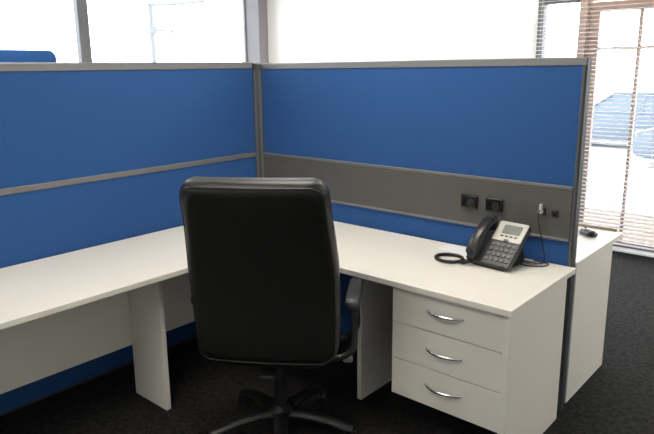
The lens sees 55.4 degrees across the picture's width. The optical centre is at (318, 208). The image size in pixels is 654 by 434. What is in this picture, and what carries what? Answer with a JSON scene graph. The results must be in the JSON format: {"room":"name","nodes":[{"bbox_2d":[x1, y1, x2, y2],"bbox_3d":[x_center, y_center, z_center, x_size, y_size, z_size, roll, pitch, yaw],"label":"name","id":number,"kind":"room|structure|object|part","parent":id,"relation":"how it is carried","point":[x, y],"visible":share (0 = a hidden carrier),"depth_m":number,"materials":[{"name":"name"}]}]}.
{"room":"office cubicle","nodes":[
{"label":"office cubicle","id":0,"kind":"room"},
{"bbox_2d":[0,251,653,433],"bbox_3d":[-0.374,0.991,3.089,7.950,0.080,7.710,10,17,40],"label":"floor","id":1,"kind":"structure","parent":0,"point":[618,397],"depth_m":3.08,"materials":[{"name":"grey carpet"}]},
{"bbox_2d":[0,50,56,62],"bbox_3d":[-2.429,-0.260,4.579,0.440,1.760,1.200,10,17,40],"label":"privacy screen","id":2,"kind":"object","parent":1,"relation":"on","point":[6,56],"visible":0.18,"depth_m":4.66,"materials":[{"name":"blue fabric"}]},
{"bbox_2d":[0,62,255,415],"bbox_3d":[-1.324,0.131,3.046,0.053,1.641,2.739,10,17,40],"label":"screen","id":3,"kind":"object","parent":1,"relation":"on","point":[92,154],"visible":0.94,"depth_m":3.21,"materials":[{"name":"blue fabric"}]},
{"bbox_3d":[-1.326,-0.652,2.880,0.051,0.040,2.714,10,17,40],"label":"rail","id":4,"kind":"part","parent":3,"relation":"part of","materials":[{"name":"grey metal"}]},
{"bbox_3d":[-1.315,-0.381,2.948,0.041,0.519,2.694,10,17,40],"label":"fabric panel","id":5,"kind":"part","parent":3,"relation":"part of","materials":[{"name":"blue fabric"}]},
{"bbox_3d":[-1.319,-0.112,3.001,0.053,0.030,2.714,10,17,40],"label":"rail","id":6,"kind":"part","parent":3,"relation":"part of","materials":[{"name":"grey metal"}]},
{"bbox_2d":[252,63,266,177],"bbox_3d":[-0.377,-0.114,4.090,0.122,1.635,0.122,10,17,40],"label":"post","id":7,"kind":"object","parent":1,"relation":"on","point":[257,71],"visible":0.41,"depth_m":3.92,"materials":[{"name":"metal"}]},
{"bbox_2d":[179,176,363,433],"bbox_3d":[-0.183,0.425,2.604,0.712,1.230,0.778,1,13,7],"label":"office chair","id":8,"kind":"object","parent":1,"relation":"on","point":[262,253],"visible":1,"depth_m":2.31,"materials":[{"name":"black leather"}]},
{"bbox_3d":[-0.329,0.934,2.723,0.305,0.077,0.068,-5,13,-20],"label":"leg","id":9,"kind":"part","parent":8,"relation":"part of","materials":[{"name":"black plastic"}]},
{"bbox_3d":[-0.276,0.891,2.914,0.068,0.077,0.305,-11,16,-37],"label":"leg","id":10,"kind":"part","parent":8,"relation":"part of","materials":[{"name":"black plastic"}]},
{"bbox_3d":[-0.217,0.244,2.323,0.580,0.753,0.292,1,13,7],"label":"backrest","id":11,"kind":"part","parent":8,"relation":"part of","materials":[{"name":"black leather"}]},
{"bbox_3d":[-0.173,0.547,2.699,0.520,0.123,0.500,1,13,7],"label":"seat","id":12,"kind":"part","parent":8,"relation":"part of","materials":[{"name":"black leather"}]},
{"bbox_3d":[-0.160,0.957,2.614,0.068,0.077,0.305,-1,13,-2],"label":"leg","id":13,"kind":"part","parent":8,"relation":"part of","materials":[{"name":"black plastic"}]},
{"bbox_3d":[-0.073,0.886,2.922,0.068,0.077,0.305,8,15,33],"label":"leg","id":14,"kind":"part","parent":8,"relation":"part of","materials":[{"name":"black plastic"}]},
{"bbox_3d":[-0.002,0.927,2.737,0.305,0.077,0.068,3,13,15],"label":"leg","id":15,"kind":"part","parent":8,"relation":"part of","materials":[{"name":"black plastic"}]},
{"bbox_3d":[0.098,0.487,2.651,0.150,0.268,0.232,1,13,7],"label":"armrest","id":16,"kind":"part","parent":8,"relation":"part of","materials":[{"name":"black plastic"}]},
{"bbox_3d":[0.123,0.640,2.658,0.045,0.030,0.030,1,13,7],"label":"knob","id":17,"kind":"part","parent":8,"relation":"part of","materials":[{"name":"grey plastic"}]},
{"bbox_2d":[0,221,575,433],"bbox_3d":[-0.387,0.682,2.639,2.018,0.720,2.344,10,17,40],"label":"desk","id":18,"kind":"object","parent":1,"relation":"on","point":[58,313],"depth_m":2.71,"materials":[{"name":"white laminate"}]},
{"bbox_3d":[-0.979,0.479,3.029,0.018,0.431,2.100,10,17,40],"label":"modesty panel","id":19,"kind":"part","parent":18,"relation":"part of","materials":[{"name":"white laminate"}]},
{"bbox_3d":[-0.827,0.616,3.016,0.265,0.695,0.025,10,17,40],"label":"leg panel","id":20,"kind":"part","parent":18,"relation":"part of","materials":[{"name":"white laminate"}]},
{"bbox_2d":[0,221,575,329],"bbox_3d":[-0.391,0.343,2.563,2.018,0.025,2.344,10,17,40],"label":"countertop","id":21,"kind":"structure","parent":18,"relation":"on","point":[32,290],"depth_m":2.74,"materials":[{"name":"white laminate"}]},
{"bbox_3d":[0.344,0.566,3.169,0.025,0.695,0.455,10,17,40],"label":"leg panel","id":22,"kind":"part","parent":18,"relation":"part of","materials":[{"name":"white laminate"}]},
{"bbox_3d":[0.501,0.759,2.577,0.175,0.013,0.045,10,17,40],"label":"handle","id":23,"kind":"part","parent":18,"relation":"part of","materials":[{"name":"silver metal"}]},
{"bbox_3d":[0.499,0.600,2.541,0.175,0.013,0.045,10,17,40],"label":"handle","id":24,"kind":"part","parent":18,"relation":"part of","materials":[{"name":"silver metal"}]},
{"bbox_3d":[0.497,0.434,2.504,0.175,0.013,0.045,10,17,40],"label":"handle","id":25,"kind":"part","parent":18,"relation":"part of","materials":[{"name":"silver metal"}]},
{"bbox_3d":[0.671,0.726,2.768,0.506,0.170,0.483,10,17,40],"label":"drawer","id":26,"kind":"part","parent":18,"relation":"part of","materials":[{"name":"white laminate"}]},
{"bbox_3d":[0.669,0.560,2.731,0.506,0.163,0.483,10,17,40],"label":"drawer","id":27,"kind":"part","parent":18,"relation":"part of","materials":[{"name":"white laminate"}]},
{"bbox_3d":[0.674,0.562,2.735,0.508,0.504,0.572,10,17,40],"label":"drawer unit","id":28,"kind":"part","parent":18,"relation":"part of","materials":[{"name":"white laminate"}]},
{"bbox_3d":[0.667,0.399,2.695,0.506,0.159,0.483,10,17,40],"label":"drawer","id":29,"kind":"part","parent":18,"relation":"part of","materials":[{"name":"white laminate"}]},
{"bbox_2d":[437,244,466,255],"bbox_3d":[0.684,0.205,3.054,0.110,0.001,0.190,-11,16,-39],"label":"paper sheet","id":30,"kind":"object","parent":18,"relation":"on","point":[452,248],"visible":0.64,"depth_m":3.06,"materials":[{"name":"white paper"}]},
{"bbox_2d":[434,215,530,271],"bbox_3d":[0.734,0.145,2.846,0.270,0.205,0.368,-12,17,-42],"label":"desk phone","id":31,"kind":"object","parent":18,"relation":"on","point":[495,244],"visible":1,"depth_m":2.80,"materials":[{"name":"grey plastic"}]},
{"bbox_3d":[0.631,0.231,2.872,0.129,0.029,0.216,-12,17,-42],"label":"coiled cord","id":32,"kind":"part","parent":31,"relation":"part of","materials":[{"name":"black plastic"}]},
{"bbox_3d":[0.896,0.685,2.607,0.023,0.695,0.577,10,17,40],"label":"panel","id":33,"kind":"part","parent":18,"relation":"part of","materials":[{"name":"white laminate"}]},
{"bbox_2d":[523,203,544,263],"bbox_3d":[0.985,0.115,2.822,0.098,0.273,0.056,10,17,40],"label":"cable","id":34,"kind":"object","parent":18,"relation":"on","point":[540,211],"visible":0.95,"depth_m":2.80,"materials":[{"name":"black plastic"}]},
{"bbox_2d":[520,260,548,266],"bbox_3d":[0.971,0.251,2.819,0.119,0.006,0.098,10,17,40],"label":"power cable","id":35,"kind":"object","parent":18,"relation":"on","point":[533,260],"visible":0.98,"depth_m":2.79,"materials":[{"name":"black plastic"}]},
{"bbox_2d":[261,57,591,411],"bbox_3d":[0.406,0.030,3.415,1.966,1.631,0.061,10,17,40],"label":"screen","id":36,"kind":"object","parent":1,"relation":"on","point":[396,146],"visible":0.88,"depth_m":3.13,"materials":[{"name":"blue fabric"}]},
{"bbox_3d":[0.395,-0.223,3.365,1.946,0.014,0.061,10,17,40],"label":"duct rail","id":37,"kind":"part","parent":36,"relation":"part of","materials":[{"name":"grey metal"}]},
{"bbox_3d":[0.392,-0.481,3.307,1.946,0.515,0.041,10,17,40],"label":"fabric panel","id":38,"kind":"part","parent":36,"relation":"part of","materials":[{"name":"blue fabric"}]},
{"bbox_3d":[0.395,-0.748,3.241,1.964,0.036,0.051,10,17,40],"label":"rail","id":39,"kind":"part","parent":36,"relation":"part of","materials":[{"name":"grey metal"}]},
{"bbox_3d":[0.404,0.414,3.509,1.946,0.816,0.041,10,17,40],"label":"fabric panel","id":40,"kind":"part","parent":36,"relation":"part of","materials":[{"name":"blue fabric"}]},
{"bbox_3d":[0.399,0.010,3.417,1.946,0.014,0.061,10,17,40],"label":"duct rail","id":41,"kind":"part","parent":36,"relation":"part of","materials":[{"name":"grey metal"}]},
{"bbox_2d":[461,194,477,208],"bbox_3d":[0.735,-0.034,3.052,0.086,0.064,0.019,10,17,40],"label":"power outlet","id":42,"kind":"object","parent":36,"relation":"attached to","point":[469,201],"visible":1,"depth_m":3.04,"materials":[{"name":"black plastic"}]},
{"bbox_2d":[467,199,473,206],"bbox_3d":[0.739,-0.027,3.040,0.040,0.040,0.003,10,17,40],"label":"socket","id":43,"kind":"object","parent":42,"relation":"attached to","point":[470,202],"depth_m":3.04,"materials":[{"name":"black plastic"}]},
{"bbox_2d":[485,197,502,211],"bbox_3d":[0.833,-0.016,2.967,0.086,0.064,0.019,10,17,40],"label":"power outlet","id":44,"kind":"object","parent":36,"relation":"attached to","point":[491,204],"visible":1,"depth_m":2.96,"materials":[{"name":"black plastic"}]},
{"bbox_2d":[492,202,499,209],"bbox_3d":[0.837,-0.009,2.955,0.040,0.040,0.003,10,17,40],"label":"socket","id":45,"kind":"object","parent":44,"relation":"attached to","point":[495,205],"depth_m":2.95,"materials":[{"name":"black plastic"}]},
{"bbox_2d":[551,210,558,217],"bbox_3d":[1.054,0.026,2.784,0.030,0.032,0.010,10,17,40],"label":"socket","id":46,"kind":"object","parent":36,"relation":"attached to","point":[554,213],"visible":1,"depth_m":2.78,"materials":[{"name":"black plastic"}]},
{"bbox_2d":[564,223,622,402],"bbox_3d":[0.804,0.426,3.677,1.603,0.734,0.704,10,17,40],"label":"desk","id":47,"kind":"object","parent":1,"relation":"on","point":[593,254],"visible":0.39,"depth_m":3.12,"materials":[{"name":"white laminate"}]},
{"bbox_2d":[579,226,597,236],"bbox_3d":[1.423,0.122,3.290,0.061,0.037,0.115,-3,13,-10],"label":"computer mouse","id":48,"kind":"object","parent":47,"relation":"on","point":[585,231],"visible":1,"depth_m":3.26,"materials":[{"name":"black plastic"}]},
{"bbox_2d":[575,226,622,267],"bbox_3d":[0.795,0.095,3.598,1.603,0.025,0.692,10,17,40],"label":"countertop","id":49,"kind":"structure","parent":47,"relation":"on","point":[587,247],"depth_m":3.15,"materials":[{"name":"white laminate"}]},
{"bbox_2d":[267,0,538,62],"bbox_3d":[2.210,-1.045,5.540,7.800,2.750,0.150,10,17,40],"label":"wall","id":50,"kind":"structure","parent":0,"point":[299,31],"depth_m":6.49,"materials":[{"name":"white paint"}]},
{"bbox_2d":[536,0,580,57],"bbox_3d":[2.122,-0.786,5.647,0.360,2.200,0.100,10,17,40],"label":"window","id":51,"kind":"structure","parent":50,"relation":"in","point":[545,5],"depth_m":5.52,"materials":[{"name":"grey paint"}]},
{"bbox_2d":[531,0,575,56],"bbox_3d":[2.037,-0.842,5.560,0.360,2.290,0.050,10,17,40],"label":"blind","id":52,"kind":"object","parent":51,"relation":"attached to","point":[563,29],"visible":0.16,"depth_m":5.40,"materials":[{"name":"white plastic"}]},
{"bbox_2d":[576,0,610,56],"bbox_3d":[3.002,-0.630,4.900,1.970,2.200,0.120,10,17,40],"label":"trim","id":53,"kind":"structure","parent":50,"relation":"attached to","point":[582,17],"depth_m":5.29,"materials":[{"name":"beige brick"}]},
{"bbox_2d":[573,0,653,257],"bbox_3d":[2.931,-0.680,4.788,2.005,2.290,0.050,10,17,40],"label":"blind","id":54,"kind":"object","parent":50,"relation":"attached to","point":[615,248],"visible":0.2,"depth_m":5.20,"materials":[{"name":"white plastic"}]},
{"bbox_3d":[2.240,-0.796,5.387,0.002,2.250,0.041,10,17,40],"label":"ladder cord","id":55,"kind":"part","parent":54,"relation":"part of","materials":[{"name":"white fabric"}]},
{"bbox_3d":[2.946,0.428,5.037,2.005,0.018,0.036,10,17,40],"label":"rail","id":56,"kind":"part","parent":54,"relation":"part of","materials":[{"name":"white metal"}]},
{"bbox_3d":[2.701,-0.713,4.989,0.002,2.250,0.041,10,17,40],"label":"ladder cord","id":57,"kind":"part","parent":54,"relation":"part of","materials":[{"name":"white fabric"}]},
{"bbox_2d":[579,0,653,252],"bbox_3d":[2.640,-0.648,5.184,0.905,2.100,0.088,10,17,40],"label":"door","id":58,"kind":"structure","parent":50,"relation":"in","point":[630,3],"depth_m":5.26,"materials":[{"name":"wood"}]},
{"bbox_3d":[-3.245,-0.938,5.384,0.150,2.750,7.630,10,17,40],"label":"wall","id":59,"kind":"structure","parent":0,"visible":0},
{"bbox_2d":[72,0,246,61],"bbox_3d":[-1.657,-1.560,7.078,0.110,2.180,2.241,10,17,40],"label":"window","id":60,"kind":"structure","parent":59,"relation":"in","point":[80,8],"depth_m":6.19,"materials":[{"name":"grey paint"}]},
{"bbox_2d":[240,0,268,62],"bbox_3d":[-0.801,-1.546,7.945,0.335,2.750,0.151,10,17,40],"label":"trim","id":61,"kind":"structure","parent":59,"relation":"attached to","point":[255,10],"depth_m":7.71,"materials":[{"name":"grey paint"}]},
{"label":"outside","id":62,"kind":"structure","parent":0,"visible":0},
{"bbox_2d":[586,88,653,214],"bbox_3d":[21.016,-4.261,27.964,80.000,0.100,55.370,10,17,40],"label":"ground","id":63,"kind":"structure","parent":62,"point":[596,92],"depth_m":12.59,"materials":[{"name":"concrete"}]},
{"bbox_2d":[147,0,205,61],"bbox_3d":[-3.111,-2.839,14.215,0.100,3.780,1.574,10,17,40],"label":"pole","id":64,"kind":"object","parent":63,"relation":"on","point":[152,30],"visible":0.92,"depth_m":13.49,"materials":[{"name":"metal"}]},
{"bbox_3d":[-3.584,-2.627,13.711,0.095,3.600,0.100,10,17,40],"label":"post","id":65,"kind":"part","parent":64,"relation":"part of","materials":[{"name":"metal"}]},
{"bbox_3d":[-3.131,-4.561,13.830,0.060,0.250,1.567,10,17,40],"label":"arm","id":66,"kind":"part","parent":64,"relation":"part of","materials":[{"name":"metal"}]},
{"bbox_2d":[591,90,653,141],"bbox_3d":[8.451,-2.406,16.887,4.288,1.505,1.800,9,16,37],"label":"car","id":67,"kind":"object","parent":63,"relation":"on","point":[615,92],"visible":0.33,"depth_m":16.31,"materials":[{"name":"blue metal"}]},
{"bbox_2d":[632,127,653,158],"bbox_3d":[8.905,-1.446,12.593,4.288,1.505,1.800,11,18,43],"label":"car","id":68,"kind":"object","parent":63,"relation":"on","point":[637,131],"visible":0.66,"depth_m":13.34,"materials":[{"name":"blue metal"}]},
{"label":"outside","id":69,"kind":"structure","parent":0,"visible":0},
{"bbox_2d":[584,207,653,244],"bbox_3d":[15.949,2.832,-4.839,43.201,0.585,1.669,10,17,40],"label":"paving","id":70,"kind":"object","parent":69,"point":[587,210],"depth_m":6.51,"materials":[{"name":"concrete"}]}
]}

